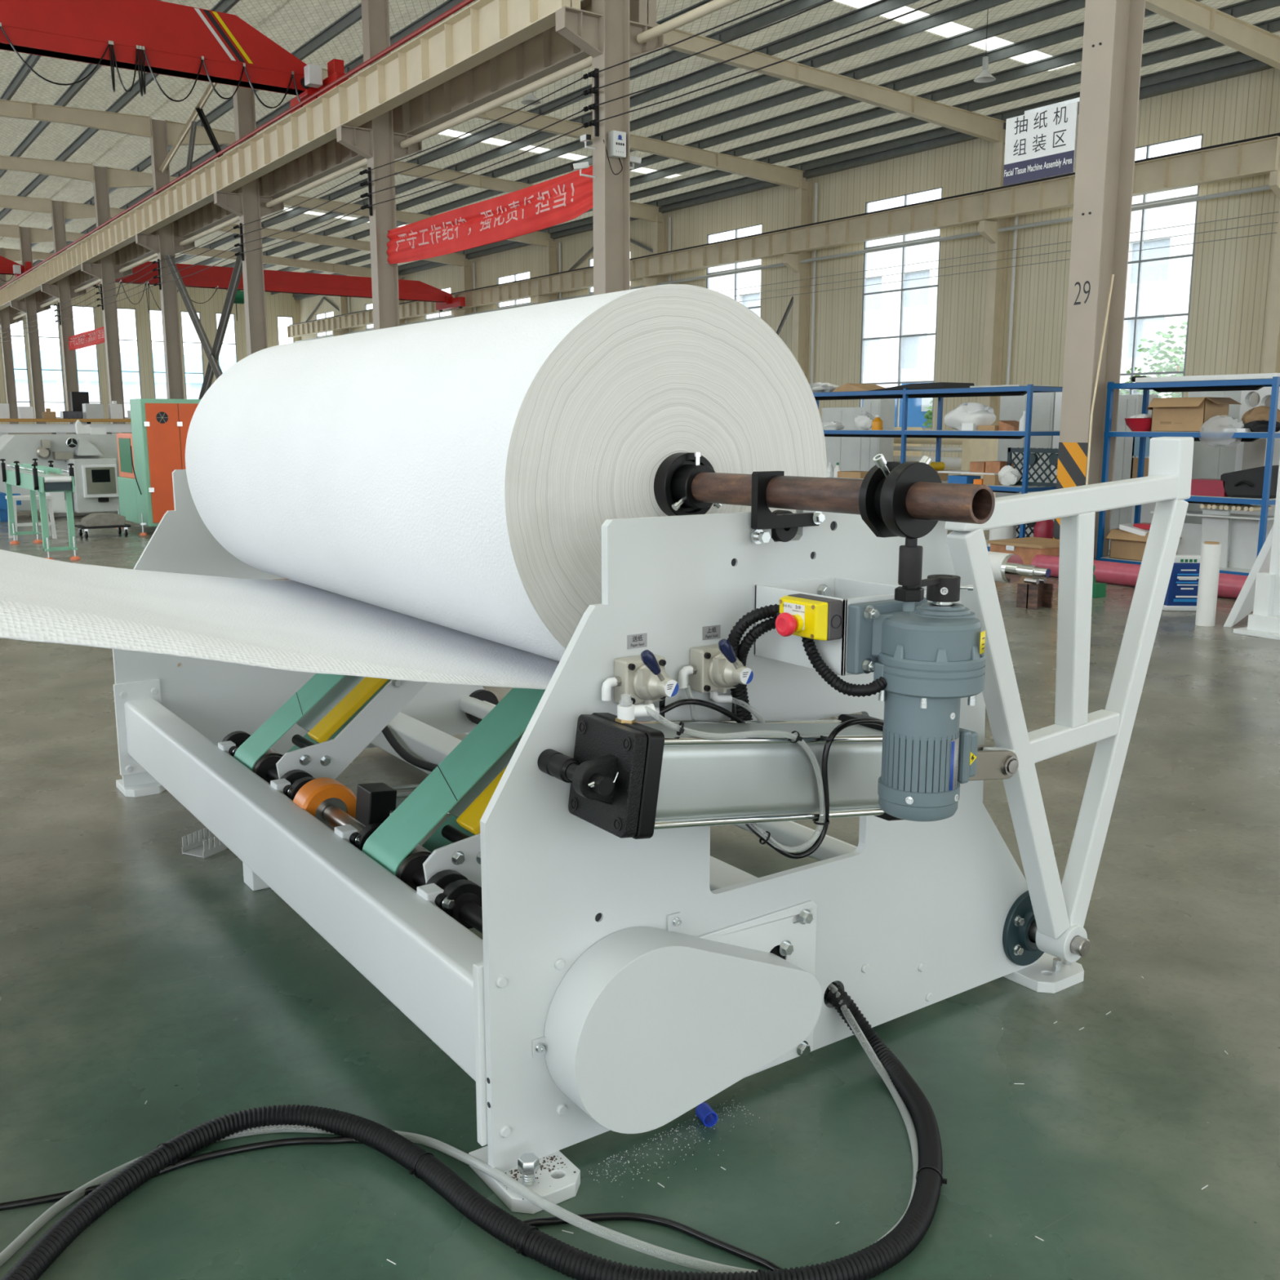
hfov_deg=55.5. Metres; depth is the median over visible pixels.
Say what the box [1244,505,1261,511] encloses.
cream bobbin
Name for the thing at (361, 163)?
pipe
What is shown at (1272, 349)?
wall column
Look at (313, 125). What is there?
beam
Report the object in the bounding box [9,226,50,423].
steel column
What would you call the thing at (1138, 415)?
bundle
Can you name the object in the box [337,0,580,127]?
beam
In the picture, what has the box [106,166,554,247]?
rafter
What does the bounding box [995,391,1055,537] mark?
tall cabinet
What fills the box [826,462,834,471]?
plastic bottle
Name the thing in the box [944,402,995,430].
sack
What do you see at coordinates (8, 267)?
crane
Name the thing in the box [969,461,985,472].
cardboard box
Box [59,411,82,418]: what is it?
box
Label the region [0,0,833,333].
wire
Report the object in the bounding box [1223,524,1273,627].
plate
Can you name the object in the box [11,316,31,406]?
window
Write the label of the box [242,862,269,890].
support block
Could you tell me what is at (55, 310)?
rack
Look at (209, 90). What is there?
diagonal brace
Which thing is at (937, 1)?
wire
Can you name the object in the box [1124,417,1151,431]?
plastic bowl
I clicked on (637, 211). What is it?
rafter
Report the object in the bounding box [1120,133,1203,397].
window
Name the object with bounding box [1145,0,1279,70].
rafter
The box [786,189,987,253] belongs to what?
beam
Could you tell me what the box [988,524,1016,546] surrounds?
spool
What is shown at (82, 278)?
beam
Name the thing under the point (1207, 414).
cardboard box
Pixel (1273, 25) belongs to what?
purlin
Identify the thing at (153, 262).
rack
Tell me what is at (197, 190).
beam
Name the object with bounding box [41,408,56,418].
box
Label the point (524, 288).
beam
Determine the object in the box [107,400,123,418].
box
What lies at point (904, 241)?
window
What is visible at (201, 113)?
diagonal brace
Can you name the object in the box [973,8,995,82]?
pendant lamp
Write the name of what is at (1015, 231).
downpipe
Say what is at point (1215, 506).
cream bobbin
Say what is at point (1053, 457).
crate
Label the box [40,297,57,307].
pipe
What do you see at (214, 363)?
diagonal brace
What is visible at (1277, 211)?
wire
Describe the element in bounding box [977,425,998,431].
cardboard box
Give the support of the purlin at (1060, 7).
attached to the ceiling at (294, 23)
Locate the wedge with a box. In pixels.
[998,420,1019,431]
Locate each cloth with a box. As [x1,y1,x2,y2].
[854,411,874,430]
[1240,420,1279,432]
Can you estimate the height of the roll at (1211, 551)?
0.630 m
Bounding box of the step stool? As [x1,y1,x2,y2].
[5,494,57,540]
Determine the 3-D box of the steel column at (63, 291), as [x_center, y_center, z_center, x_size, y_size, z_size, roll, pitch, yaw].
[-26.421,-14.253,56.097,1.860,11.453,0.480,-7,12,-34]
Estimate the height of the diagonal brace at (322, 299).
1.534 m
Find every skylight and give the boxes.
[282,207,404,226]
[438,128,681,178]
[833,0,1075,71]
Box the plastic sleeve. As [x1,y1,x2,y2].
[695,1102,717,1127]
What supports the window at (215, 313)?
in the wall at (279, 304)
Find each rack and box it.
[53,302,61,324]
[95,284,103,310]
[151,258,161,289]
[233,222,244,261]
[359,167,373,215]
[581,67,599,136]
[813,384,1062,551]
[1095,376,1279,575]
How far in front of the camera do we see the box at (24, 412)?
28.65 m
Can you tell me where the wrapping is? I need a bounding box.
[809,382,839,392]
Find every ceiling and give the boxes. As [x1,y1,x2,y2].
[0,0,286,239]
[0,0,1279,276]
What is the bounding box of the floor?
[0,469,1279,1279]
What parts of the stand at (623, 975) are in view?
plate, foot plate, plate, arm plate, tie rod, tie rod, arm plate, plate, foot plate, name plate, lever knob, lever stem, name plate, lever knob, lever stem, tie rod, motor plate, plate, tie rod, tie rod, yellow lid, link rod, crank arm, gear motor, name plate, swing arm, foot plate, cross rail, post, rail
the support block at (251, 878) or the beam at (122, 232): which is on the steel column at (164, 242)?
the beam at (122, 232)
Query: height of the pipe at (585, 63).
0.146 m
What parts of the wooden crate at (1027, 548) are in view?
lid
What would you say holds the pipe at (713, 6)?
attached to the steel column at (606, 33)
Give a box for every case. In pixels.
[1133,522,1151,529]
[1220,465,1279,498]
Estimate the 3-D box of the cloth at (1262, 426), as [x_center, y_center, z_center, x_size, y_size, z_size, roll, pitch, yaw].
[5.873,-2.019,11.484,0.237,0.112,0.371,-7,12,-34]
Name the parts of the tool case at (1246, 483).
handle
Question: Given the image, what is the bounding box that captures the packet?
[826,471,834,477]
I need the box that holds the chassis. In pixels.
[1233,459,1279,639]
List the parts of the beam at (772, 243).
rail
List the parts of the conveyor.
leg, levelling rod, guide rod, guide rail, clamp knob, leg, levelling rod, rail, guide rail, leg, levelling rod, leg, levelling rod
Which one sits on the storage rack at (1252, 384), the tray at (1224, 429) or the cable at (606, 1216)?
the tray at (1224, 429)
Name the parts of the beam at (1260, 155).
rail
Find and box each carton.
[89,427,106,434]
[961,422,977,431]
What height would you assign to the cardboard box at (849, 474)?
0.080 m
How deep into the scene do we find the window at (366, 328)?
79.61 m
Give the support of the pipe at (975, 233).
attached to the wall column at (998, 241)
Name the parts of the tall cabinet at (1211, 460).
door, door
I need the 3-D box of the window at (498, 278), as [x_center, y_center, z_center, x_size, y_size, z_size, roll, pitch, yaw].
[-6.572,-15.236,64.212,0.080,7.850,3.550,-7,12,-34]
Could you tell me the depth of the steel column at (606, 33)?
19.33 m
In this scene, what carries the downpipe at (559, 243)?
on the floor
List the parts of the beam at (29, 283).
conductor rail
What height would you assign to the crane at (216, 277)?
2.500 m
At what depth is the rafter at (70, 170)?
46.79 m
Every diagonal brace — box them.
[159,82,217,173]
[163,253,222,379]
[185,120,196,177]
[195,106,223,157]
[198,243,242,399]
[305,296,324,321]
[322,297,339,311]
[568,246,593,271]
[630,238,653,253]
[775,296,793,335]
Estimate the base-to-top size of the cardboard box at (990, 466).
0.130 m
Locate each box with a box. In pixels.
[0,403,10,418]
[17,406,34,418]
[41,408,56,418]
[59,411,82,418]
[82,403,104,418]
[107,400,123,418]
[127,410,130,418]
[603,130,626,174]
[947,475,980,484]
[973,479,982,484]
[982,474,1000,485]
[1105,528,1182,560]
[1146,396,1240,431]
[1190,478,1227,497]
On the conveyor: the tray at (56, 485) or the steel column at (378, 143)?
the tray at (56, 485)
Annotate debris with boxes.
[145,976,1228,1264]
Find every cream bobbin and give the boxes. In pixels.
[1200,503,1213,508]
[1207,503,1222,508]
[1212,503,1227,509]
[1218,504,1234,509]
[1223,504,1239,510]
[1231,504,1251,510]
[1236,505,1257,511]
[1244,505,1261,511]
[1248,505,1271,511]
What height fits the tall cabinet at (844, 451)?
1.750 m
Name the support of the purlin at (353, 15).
attached to the ceiling at (294, 23)
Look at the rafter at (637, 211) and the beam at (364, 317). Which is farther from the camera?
the beam at (364, 317)
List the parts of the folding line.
leg, leg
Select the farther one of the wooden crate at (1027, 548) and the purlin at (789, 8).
the purlin at (789, 8)
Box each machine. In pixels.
[0,434,119,519]
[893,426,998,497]
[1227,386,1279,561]
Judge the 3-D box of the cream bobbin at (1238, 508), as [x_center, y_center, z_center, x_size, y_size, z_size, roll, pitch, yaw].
[5.892,-1.281,11.791,0.330,0.043,0.044,-7,12,-34]
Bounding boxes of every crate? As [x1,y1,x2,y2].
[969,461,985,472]
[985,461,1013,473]
[986,537,1059,564]
[1007,447,1058,487]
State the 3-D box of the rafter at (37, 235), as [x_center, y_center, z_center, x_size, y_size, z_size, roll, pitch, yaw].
[-23.032,-21.533,68.445,20.442,1.435,0.240,-7,12,-34]
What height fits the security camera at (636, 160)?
0.219 m
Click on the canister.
(1042, 529)
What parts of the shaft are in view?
link plate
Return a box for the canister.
[1033,519,1053,538]
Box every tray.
[43,479,71,490]
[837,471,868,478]
[935,470,948,479]
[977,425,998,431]
[1150,511,1274,519]
[1222,428,1251,431]
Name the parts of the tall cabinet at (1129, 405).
door, door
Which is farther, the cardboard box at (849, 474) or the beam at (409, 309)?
the beam at (409, 309)
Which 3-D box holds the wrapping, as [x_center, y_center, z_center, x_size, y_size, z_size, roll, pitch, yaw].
[2.471,-3.402,16.393,0.516,0.138,0.320,-7,12,-34]
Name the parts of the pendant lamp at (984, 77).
lamp shade, suspension rod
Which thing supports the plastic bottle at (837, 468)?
on the storage rack at (905, 393)
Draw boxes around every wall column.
[332,296,349,336]
[398,276,405,324]
[453,260,473,317]
[536,240,558,303]
[642,213,666,287]
[782,179,812,378]
[978,131,1009,425]
[1262,170,1279,373]
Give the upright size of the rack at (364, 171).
1.000 m
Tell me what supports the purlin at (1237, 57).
attached to the ceiling at (294, 23)
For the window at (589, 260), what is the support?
in the wall at (1231, 281)
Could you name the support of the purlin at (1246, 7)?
attached to the ceiling at (294, 23)
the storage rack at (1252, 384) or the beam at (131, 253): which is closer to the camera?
the storage rack at (1252, 384)
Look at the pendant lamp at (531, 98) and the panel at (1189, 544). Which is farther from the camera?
the pendant lamp at (531, 98)
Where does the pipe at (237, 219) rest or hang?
attached to the steel column at (164, 242)
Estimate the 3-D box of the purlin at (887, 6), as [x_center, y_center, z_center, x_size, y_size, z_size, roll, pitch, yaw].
[-10.567,-18.982,51.625,0.140,0.290,79.000,-7,12,-34]
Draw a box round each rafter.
[0,98,151,137]
[0,155,94,182]
[0,195,52,213]
[0,223,20,239]
[3,248,54,261]
[30,226,399,277]
[62,200,469,266]
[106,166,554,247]
[166,120,662,222]
[321,67,807,190]
[656,23,1006,144]
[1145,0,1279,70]
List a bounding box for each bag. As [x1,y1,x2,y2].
[822,421,844,430]
[1241,405,1279,424]
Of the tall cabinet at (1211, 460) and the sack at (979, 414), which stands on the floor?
the tall cabinet at (1211, 460)
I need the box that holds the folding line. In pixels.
[0,418,132,437]
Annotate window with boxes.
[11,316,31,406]
[12,349,235,417]
[39,304,66,417]
[71,305,101,403]
[117,307,142,417]
[149,309,165,398]
[180,311,204,399]
[215,312,237,364]
[276,315,293,345]
[315,311,333,337]
[364,302,373,329]
[425,287,451,319]
[497,271,530,308]
[588,250,631,293]
[706,223,762,317]
[708,186,1197,398]
[858,186,942,428]
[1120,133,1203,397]
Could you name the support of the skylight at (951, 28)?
attached to the ceiling at (294, 23)
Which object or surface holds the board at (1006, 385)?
on the storage rack at (905, 393)
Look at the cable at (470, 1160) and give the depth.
2.43 m
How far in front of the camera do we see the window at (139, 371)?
83.39 m
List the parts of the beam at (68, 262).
conductor rail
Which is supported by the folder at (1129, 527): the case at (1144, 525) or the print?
the case at (1144, 525)
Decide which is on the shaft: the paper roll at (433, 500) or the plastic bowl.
the paper roll at (433, 500)
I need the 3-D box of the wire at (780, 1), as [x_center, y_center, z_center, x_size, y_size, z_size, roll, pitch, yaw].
[-18.327,-13.162,43.754,0.020,0.121,79.450,-7,12,-34]
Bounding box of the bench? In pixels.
[8,422,132,434]
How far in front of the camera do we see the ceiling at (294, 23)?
36.57 m
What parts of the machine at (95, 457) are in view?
operator panel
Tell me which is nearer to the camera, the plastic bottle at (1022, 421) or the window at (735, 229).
the plastic bottle at (1022, 421)
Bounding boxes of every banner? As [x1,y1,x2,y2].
[67,326,105,350]
[385,164,592,264]
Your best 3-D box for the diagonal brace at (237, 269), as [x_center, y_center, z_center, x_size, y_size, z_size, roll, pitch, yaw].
[-13.358,-8.914,38.190,0.270,7.289,8.893,-7,12,-34]
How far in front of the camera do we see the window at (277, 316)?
88.86 m
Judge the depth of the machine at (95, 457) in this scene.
19.49 m
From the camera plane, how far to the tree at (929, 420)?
46.89 m
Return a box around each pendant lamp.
[520,91,541,105]
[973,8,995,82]
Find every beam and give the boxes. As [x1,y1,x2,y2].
[0,281,11,310]
[8,262,42,301]
[8,305,14,315]
[13,289,41,315]
[40,238,82,284]
[40,271,76,302]
[75,248,121,286]
[80,204,137,263]
[120,217,182,266]
[134,155,216,234]
[180,173,268,237]
[213,79,340,192]
[267,104,403,197]
[287,315,337,337]
[333,308,373,329]
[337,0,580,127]
[399,292,458,319]
[402,0,656,135]
[454,275,540,309]
[537,255,648,295]
[644,227,792,277]
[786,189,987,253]
[983,133,1279,220]
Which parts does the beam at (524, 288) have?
rail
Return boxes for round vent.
[155,411,168,423]
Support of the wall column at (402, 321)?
on the floor
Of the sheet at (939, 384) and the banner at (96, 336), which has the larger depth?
the banner at (96, 336)
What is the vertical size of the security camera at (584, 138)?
0.214 m
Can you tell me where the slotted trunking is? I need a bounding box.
[182,827,227,858]
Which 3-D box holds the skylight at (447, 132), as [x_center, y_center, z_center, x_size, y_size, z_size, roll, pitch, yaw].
[-3.570,-17.783,44.164,12.200,0.493,0.900,-7,12,-34]
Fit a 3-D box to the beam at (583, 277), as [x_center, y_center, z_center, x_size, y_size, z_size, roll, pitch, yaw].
[-2.241,-16.703,55.918,0.400,0.900,9.060,-7,12,-34]
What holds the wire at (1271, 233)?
attached to the wall column at (1272, 349)
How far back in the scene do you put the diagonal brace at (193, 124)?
37.63 m
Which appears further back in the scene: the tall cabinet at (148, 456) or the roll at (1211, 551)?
the tall cabinet at (148, 456)
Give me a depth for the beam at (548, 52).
23.32 m
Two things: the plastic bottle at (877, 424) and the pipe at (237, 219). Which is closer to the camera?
the plastic bottle at (877, 424)
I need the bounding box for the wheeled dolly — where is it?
[74,523,130,537]
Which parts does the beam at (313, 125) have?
conductor rail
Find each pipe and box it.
[13,312,26,319]
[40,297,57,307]
[74,279,100,293]
[119,253,157,272]
[179,215,239,246]
[266,158,367,208]
[295,335,333,342]
[341,328,373,335]
[400,56,591,148]
[400,315,454,325]
[464,302,537,315]
[548,285,644,302]
[636,0,740,44]
[656,262,786,285]
[799,231,981,263]
[997,185,1271,231]
[1031,554,1248,599]
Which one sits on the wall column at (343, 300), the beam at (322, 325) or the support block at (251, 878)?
the beam at (322, 325)
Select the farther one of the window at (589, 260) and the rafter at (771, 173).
the window at (589, 260)
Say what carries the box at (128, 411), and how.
on the bench
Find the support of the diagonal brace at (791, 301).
on the floor
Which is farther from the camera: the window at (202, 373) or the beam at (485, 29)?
the window at (202, 373)
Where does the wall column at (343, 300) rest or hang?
on the floor
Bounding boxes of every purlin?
[0,0,160,177]
[0,0,239,220]
[0,53,41,100]
[31,2,361,248]
[32,0,463,266]
[175,0,828,263]
[194,0,919,265]
[221,0,1013,267]
[226,0,1202,290]
[263,0,1085,269]
[271,17,1279,294]
[292,51,1256,297]
[304,0,1279,273]
[656,0,713,24]
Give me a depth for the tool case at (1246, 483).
11.59 m
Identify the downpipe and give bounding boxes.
[347,297,351,332]
[472,262,475,312]
[558,242,561,298]
[668,217,671,280]
[810,182,817,384]
[1005,215,1018,385]
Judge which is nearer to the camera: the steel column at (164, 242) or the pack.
the pack
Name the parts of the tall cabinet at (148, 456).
frame, levelling rod, door, door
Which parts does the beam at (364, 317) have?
rail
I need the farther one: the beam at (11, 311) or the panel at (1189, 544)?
the beam at (11, 311)
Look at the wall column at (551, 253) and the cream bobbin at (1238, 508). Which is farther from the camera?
the wall column at (551, 253)
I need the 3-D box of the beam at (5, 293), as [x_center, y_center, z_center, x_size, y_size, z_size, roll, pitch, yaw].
[-34.802,-18.597,66.255,0.405,0.955,9.080,-7,12,-34]
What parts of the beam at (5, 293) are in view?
conductor rail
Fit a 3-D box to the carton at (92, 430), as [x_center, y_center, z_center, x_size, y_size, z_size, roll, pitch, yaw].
[-8.992,-3.462,20.150,0.240,0.109,0.200,-7,12,-34]
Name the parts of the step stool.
leg, leg, seat, leg, leg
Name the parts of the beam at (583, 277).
rail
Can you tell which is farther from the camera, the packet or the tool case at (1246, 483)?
the packet
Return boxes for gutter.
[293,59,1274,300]
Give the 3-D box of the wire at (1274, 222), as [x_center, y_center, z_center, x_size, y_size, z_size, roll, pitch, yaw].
[-2.118,-15.064,56.297,0.018,0.039,63.560,-7,12,-34]
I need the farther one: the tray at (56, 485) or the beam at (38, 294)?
the beam at (38, 294)
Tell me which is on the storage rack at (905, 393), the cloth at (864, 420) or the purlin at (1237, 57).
the cloth at (864, 420)
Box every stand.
[112,436,1194,1213]
[1016,577,1053,609]
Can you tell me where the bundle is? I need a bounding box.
[1129,413,1151,417]
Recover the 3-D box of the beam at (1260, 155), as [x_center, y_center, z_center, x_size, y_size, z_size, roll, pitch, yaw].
[13.335,-12.796,33.916,0.400,0.900,9.060,-7,12,-34]
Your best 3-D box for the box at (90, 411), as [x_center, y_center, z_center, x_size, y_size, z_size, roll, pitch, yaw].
[-13.327,-5.574,29.644,0.401,0.369,0.401,-7,12,-34]
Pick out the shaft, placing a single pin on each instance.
(907, 500)
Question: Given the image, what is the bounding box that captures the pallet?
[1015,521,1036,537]
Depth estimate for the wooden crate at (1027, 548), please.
12.43 m
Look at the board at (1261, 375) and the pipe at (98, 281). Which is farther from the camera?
the pipe at (98, 281)
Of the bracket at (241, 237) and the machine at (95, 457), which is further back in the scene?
the bracket at (241, 237)
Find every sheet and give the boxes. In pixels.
[832,383,884,391]
[868,382,974,391]
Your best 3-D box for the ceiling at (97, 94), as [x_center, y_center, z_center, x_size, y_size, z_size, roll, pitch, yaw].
[-23.567,-15.577,30.089,24.300,0.546,100.100,-7,12,-34]
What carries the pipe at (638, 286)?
attached to the wall column at (660, 229)
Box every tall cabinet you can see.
[70,391,90,423]
[115,398,200,535]
[822,407,862,471]
[861,398,895,471]
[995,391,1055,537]
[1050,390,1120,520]
[1108,394,1158,550]
[1176,391,1251,551]
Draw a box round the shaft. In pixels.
[653,452,995,538]
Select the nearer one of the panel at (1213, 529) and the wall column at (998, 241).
the panel at (1213, 529)
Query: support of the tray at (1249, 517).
in the storage rack at (1252, 384)
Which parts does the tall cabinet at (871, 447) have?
door, door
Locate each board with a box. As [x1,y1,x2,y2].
[937,470,998,475]
[969,384,1049,387]
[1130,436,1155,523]
[1135,373,1279,382]
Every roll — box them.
[0,284,826,689]
[1131,375,1146,382]
[1195,541,1221,626]
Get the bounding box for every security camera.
[570,161,595,178]
[580,133,595,150]
[630,155,642,168]
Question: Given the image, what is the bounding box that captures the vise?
[1092,564,1106,598]
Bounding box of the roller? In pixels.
[987,551,1051,583]
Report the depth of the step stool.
16.08 m
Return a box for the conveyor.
[0,458,80,559]
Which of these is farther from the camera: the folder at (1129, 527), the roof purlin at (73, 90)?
the roof purlin at (73, 90)
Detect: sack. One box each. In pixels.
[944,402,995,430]
[1162,555,1200,611]
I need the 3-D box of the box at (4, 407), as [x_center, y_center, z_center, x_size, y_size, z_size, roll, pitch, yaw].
[-14.934,-5.356,28.473,0.284,0.350,0.284,-7,12,-34]
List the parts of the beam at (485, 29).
conductor rail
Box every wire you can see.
[0,0,784,329]
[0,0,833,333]
[0,0,942,342]
[2,0,886,337]
[717,211,1278,292]
[728,222,1277,297]
[738,232,1276,302]
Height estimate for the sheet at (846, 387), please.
0.105 m
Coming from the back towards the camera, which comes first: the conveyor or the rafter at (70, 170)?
the rafter at (70, 170)
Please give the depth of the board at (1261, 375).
11.77 m
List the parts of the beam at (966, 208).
rail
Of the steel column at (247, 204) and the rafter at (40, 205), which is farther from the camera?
the rafter at (40, 205)
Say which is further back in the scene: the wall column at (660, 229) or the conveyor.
the wall column at (660, 229)
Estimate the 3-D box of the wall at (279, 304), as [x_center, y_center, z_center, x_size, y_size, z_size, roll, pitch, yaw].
[-43.600,-18.256,77.363,45.200,11.900,0.150,-7,12,-34]
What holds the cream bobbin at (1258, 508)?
attached to the storage rack at (1252, 384)
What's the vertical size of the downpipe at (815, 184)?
10.200 m
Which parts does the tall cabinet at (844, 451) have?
door, door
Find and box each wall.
[0,266,301,423]
[298,67,1279,469]
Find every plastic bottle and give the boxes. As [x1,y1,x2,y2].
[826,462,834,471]
[833,462,840,477]
[871,414,883,430]
[1018,410,1026,431]
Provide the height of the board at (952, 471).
0.020 m
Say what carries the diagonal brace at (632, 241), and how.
attached to the wall at (1231, 281)
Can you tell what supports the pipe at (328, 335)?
attached to the wall column at (343, 300)
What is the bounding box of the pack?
[75,419,90,434]
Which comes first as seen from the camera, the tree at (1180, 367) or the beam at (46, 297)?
the tree at (1180, 367)
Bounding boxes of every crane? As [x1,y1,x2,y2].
[0,0,348,113]
[0,255,31,281]
[85,261,465,320]
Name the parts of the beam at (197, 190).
conductor rail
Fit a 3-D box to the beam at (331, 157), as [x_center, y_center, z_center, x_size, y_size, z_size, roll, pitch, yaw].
[-7.657,-12.203,30.401,0.400,0.900,9.060,-7,12,-34]
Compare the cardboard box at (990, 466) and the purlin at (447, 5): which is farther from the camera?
the purlin at (447, 5)
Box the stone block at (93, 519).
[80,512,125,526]
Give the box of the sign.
[1003,97,1079,186]
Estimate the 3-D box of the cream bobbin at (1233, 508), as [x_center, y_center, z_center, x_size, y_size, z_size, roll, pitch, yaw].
[5.864,-1.291,11.846,0.310,0.043,0.044,-7,12,-34]
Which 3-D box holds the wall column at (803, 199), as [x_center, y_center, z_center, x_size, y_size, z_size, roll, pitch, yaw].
[5.814,-11.822,45.626,1.110,10.326,0.320,-7,12,-34]
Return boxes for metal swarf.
[588,1099,759,1182]
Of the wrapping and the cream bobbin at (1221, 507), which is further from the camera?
the wrapping
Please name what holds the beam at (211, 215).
on the steel column at (247, 204)
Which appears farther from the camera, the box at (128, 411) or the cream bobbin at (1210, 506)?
the box at (128, 411)
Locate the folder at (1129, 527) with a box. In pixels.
[1119,523,1149,536]
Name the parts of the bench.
panel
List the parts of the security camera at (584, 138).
len plate, bracket arm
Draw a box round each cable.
[0,982,918,1273]
[0,1136,784,1271]
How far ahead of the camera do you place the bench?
29.25 m
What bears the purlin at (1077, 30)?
attached to the ceiling at (294, 23)
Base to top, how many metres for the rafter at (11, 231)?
0.950 m
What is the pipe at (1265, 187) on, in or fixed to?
attached to the wall column at (1272, 349)
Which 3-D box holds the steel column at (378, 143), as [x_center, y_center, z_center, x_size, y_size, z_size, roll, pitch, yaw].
[-5.652,-9.044,26.761,1.860,11.453,0.480,-7,12,-34]
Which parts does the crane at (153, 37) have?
travel motor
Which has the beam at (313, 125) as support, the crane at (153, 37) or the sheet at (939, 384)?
the crane at (153, 37)
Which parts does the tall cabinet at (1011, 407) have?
door, door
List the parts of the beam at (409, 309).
rail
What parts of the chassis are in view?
plate, panel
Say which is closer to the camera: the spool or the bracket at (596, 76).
the spool
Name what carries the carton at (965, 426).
on the storage rack at (905, 393)
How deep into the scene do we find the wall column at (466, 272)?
67.02 m
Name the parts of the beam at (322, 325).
rail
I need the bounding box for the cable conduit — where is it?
[0,982,946,1279]
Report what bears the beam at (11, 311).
on the steel column at (6, 319)
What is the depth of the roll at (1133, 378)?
12.62 m
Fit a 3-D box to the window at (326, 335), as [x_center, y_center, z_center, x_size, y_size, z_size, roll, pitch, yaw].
[-22.149,-19.142,86.215,0.080,7.850,3.550,-7,12,-34]
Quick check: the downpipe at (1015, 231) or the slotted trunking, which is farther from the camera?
the downpipe at (1015, 231)
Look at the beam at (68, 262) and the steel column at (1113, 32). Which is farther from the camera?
the beam at (68, 262)
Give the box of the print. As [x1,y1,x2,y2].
[1180,559,1196,562]
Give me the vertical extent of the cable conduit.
0.188 m
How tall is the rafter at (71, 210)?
1.435 m
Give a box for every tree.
[921,397,933,427]
[1120,321,1186,398]
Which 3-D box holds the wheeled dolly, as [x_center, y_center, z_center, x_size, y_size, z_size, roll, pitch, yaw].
[-7.287,-1.484,16.509,0.620,0.150,0.480,-7,12,-34]
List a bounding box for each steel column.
[0,248,22,423]
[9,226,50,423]
[40,200,86,423]
[80,164,132,423]
[135,117,195,399]
[213,85,284,355]
[336,0,422,329]
[555,0,663,295]
[1053,0,1145,559]
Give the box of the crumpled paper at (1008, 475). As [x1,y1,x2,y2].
[997,465,1020,485]
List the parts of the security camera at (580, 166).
bracket arm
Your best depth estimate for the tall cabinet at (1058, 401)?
15.67 m
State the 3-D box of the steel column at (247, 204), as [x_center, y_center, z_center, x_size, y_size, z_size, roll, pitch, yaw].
[-10.844,-10.347,34.095,1.860,11.453,0.480,-7,12,-34]
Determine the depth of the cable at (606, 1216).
2.35 m
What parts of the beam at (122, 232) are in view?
conductor rail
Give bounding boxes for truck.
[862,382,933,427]
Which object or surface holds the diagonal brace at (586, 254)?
attached to the wall at (1231, 281)
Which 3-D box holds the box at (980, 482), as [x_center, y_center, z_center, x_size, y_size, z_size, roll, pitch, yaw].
[4.023,-1.856,14.261,0.200,0.060,0.120,-7,12,-34]
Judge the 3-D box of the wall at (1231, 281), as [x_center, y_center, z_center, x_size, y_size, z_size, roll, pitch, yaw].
[3.636,-12.849,49.770,0.150,10.900,100.000,-7,12,-34]
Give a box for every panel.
[1177,522,1202,555]
[1200,509,1230,567]
[1228,518,1259,568]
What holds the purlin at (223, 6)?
attached to the ceiling at (97, 94)
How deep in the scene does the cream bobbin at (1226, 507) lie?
11.80 m
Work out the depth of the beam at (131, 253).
47.02 m
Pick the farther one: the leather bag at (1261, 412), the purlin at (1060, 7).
the purlin at (1060, 7)
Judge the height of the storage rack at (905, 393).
1.930 m
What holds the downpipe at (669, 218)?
on the floor
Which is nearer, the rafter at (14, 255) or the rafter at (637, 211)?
the rafter at (637, 211)
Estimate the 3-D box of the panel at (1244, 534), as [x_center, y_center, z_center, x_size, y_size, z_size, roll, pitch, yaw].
[5.905,-0.948,11.892,0.054,0.500,0.270,-7,12,-34]

